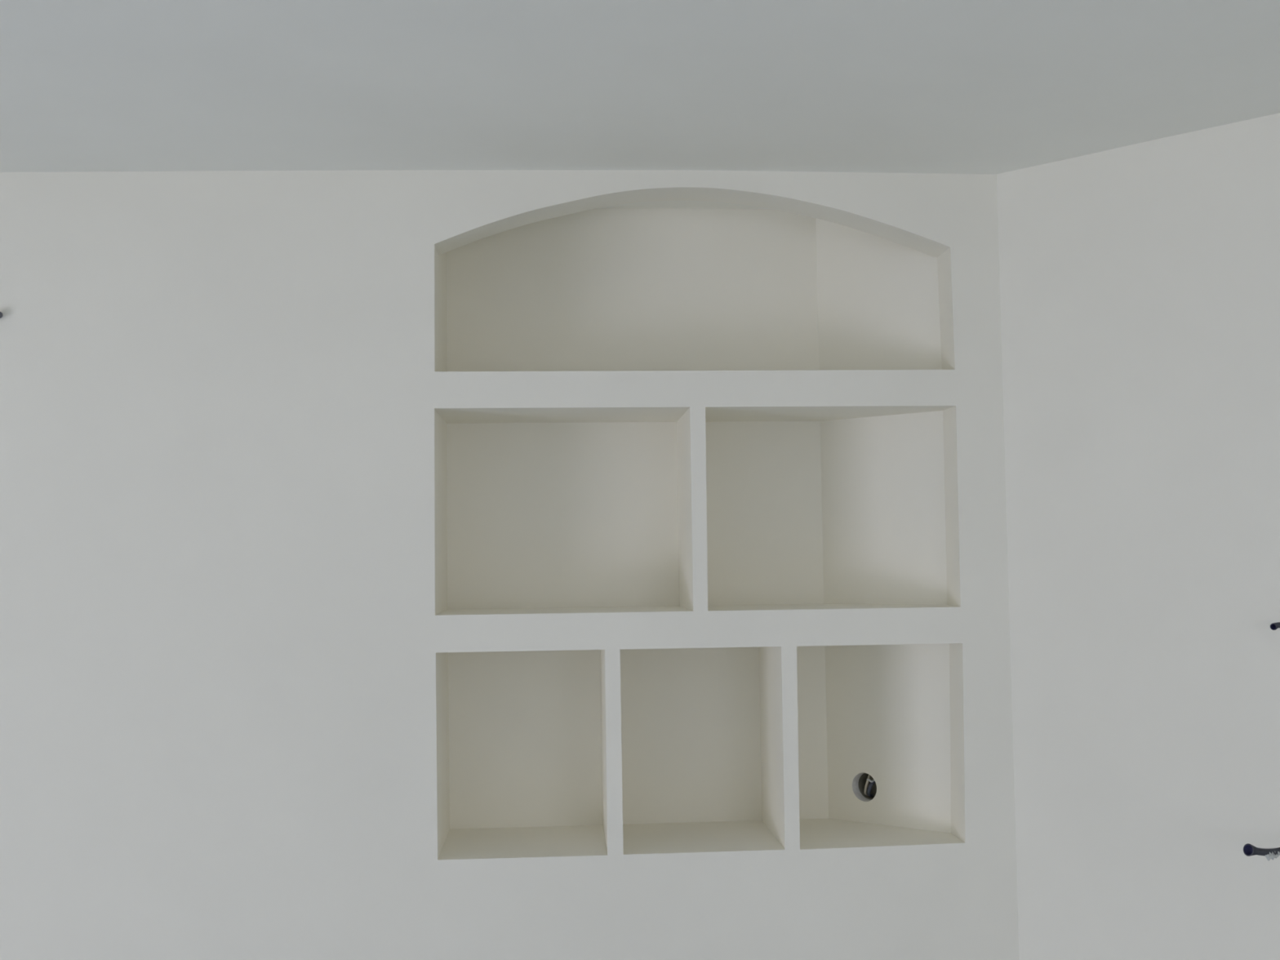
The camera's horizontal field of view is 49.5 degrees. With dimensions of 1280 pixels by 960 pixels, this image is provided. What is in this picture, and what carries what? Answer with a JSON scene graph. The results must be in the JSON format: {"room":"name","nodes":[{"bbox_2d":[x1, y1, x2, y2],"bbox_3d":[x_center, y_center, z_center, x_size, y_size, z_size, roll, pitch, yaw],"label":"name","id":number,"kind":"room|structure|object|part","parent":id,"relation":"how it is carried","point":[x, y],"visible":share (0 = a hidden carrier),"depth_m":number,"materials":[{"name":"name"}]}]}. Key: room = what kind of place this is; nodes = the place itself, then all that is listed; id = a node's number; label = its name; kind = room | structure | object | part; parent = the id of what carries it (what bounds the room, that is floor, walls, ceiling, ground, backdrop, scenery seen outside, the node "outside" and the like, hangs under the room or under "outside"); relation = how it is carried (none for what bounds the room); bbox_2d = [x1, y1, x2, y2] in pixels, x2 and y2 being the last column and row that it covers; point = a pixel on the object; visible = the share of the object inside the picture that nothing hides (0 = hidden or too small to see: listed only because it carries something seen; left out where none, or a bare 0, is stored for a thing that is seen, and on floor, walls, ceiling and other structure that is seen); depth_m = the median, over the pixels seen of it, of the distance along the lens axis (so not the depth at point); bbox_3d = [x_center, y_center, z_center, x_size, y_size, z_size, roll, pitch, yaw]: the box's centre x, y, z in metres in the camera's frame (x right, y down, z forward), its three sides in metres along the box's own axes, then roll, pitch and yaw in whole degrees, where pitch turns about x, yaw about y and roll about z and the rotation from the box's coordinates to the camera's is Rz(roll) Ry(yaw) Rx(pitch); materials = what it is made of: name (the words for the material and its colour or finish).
{"room":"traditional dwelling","nodes":[
{"label":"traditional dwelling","id":0,"kind":"room"},
{"bbox_2d":[0,169,1018,959],"bbox_3d":[-1.787,0.573,3.039,5.187,2.600,0.335,-1,-3,-3],"label":"wall","id":1,"kind":"structure","parent":0,"point":[224,706],"depth_m":2.96,"materials":[{"name":"paint"}]},
{"bbox_2d":[434,208,962,855],"bbox_3d":[0.095,0.105,3.208,1.190,1.700,0.395,-1,-3,-3],"label":"shelving","id":2,"kind":"object","parent":1,"relation":"attached to","point":[637,626],"visible":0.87,"depth_m":3.32,"materials":[{"name":"paint"}]},
{"bbox_3d":[-0.024,0.115,3.368,0.971,1.700,0.060,-1,-3,-3],"label":"panel","id":3,"kind":"part","parent":2,"relation":"part of","materials":[{"name":"paint"}]},
{"bbox_3d":[0.116,-0.189,3.196,1.141,0.082,0.335,-1,-3,-3],"label":"shelf","id":4,"kind":"part","parent":2,"relation":"part of","materials":[{"name":"paint"}]},
{"bbox_3d":[0.123,0.332,3.167,1.143,0.080,0.335,-1,-3,-3],"label":"shelf","id":5,"kind":"part","parent":2,"relation":"part of","materials":[{"name":"paint"}]},
{"bbox_2d":[0,0,1279,209],"bbox_3d":[-0.613,-0.927,0.033,7.600,0.208,6.935,-1,-3,-3],"label":"ceiling","id":6,"kind":"structure","parent":0,"point":[939,86],"depth_m":2.47,"materials":[{"name":"paint"}]},
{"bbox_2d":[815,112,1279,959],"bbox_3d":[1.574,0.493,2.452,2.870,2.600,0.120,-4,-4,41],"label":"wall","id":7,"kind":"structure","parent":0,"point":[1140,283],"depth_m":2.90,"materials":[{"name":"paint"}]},
{"bbox_2d":[852,773,876,801],"bbox_3d":[0.548,0.723,3.290,0.074,0.074,0.062,-4,-4,41],"label":"junction box","id":8,"kind":"object","parent":7,"relation":"in","point":[864,785],"visible":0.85,"depth_m":3.30,"materials":[{"name":"grey paint"}]},
{"bbox_2d":[1243,843,1279,860],"bbox_3d":[1.194,0.678,2.566,0.218,0.036,0.029,1,-4,-28],"label":"stub","id":9,"kind":"object","parent":7,"relation":"attached to","point":[1249,850],"visible":1,"depth_m":2.52,"materials":[{"name":"grey plastic"}]},
{"bbox_2d":[1270,622,1279,630],"bbox_3d":[1.236,0.280,2.648,0.076,0.017,0.029,-1,-3,-3],"label":"stub","id":10,"kind":"object","parent":7,"relation":"attached to","point":[1273,626],"visible":1,"depth_m":2.64,"materials":[{"name":"grey plastic"}]}
]}

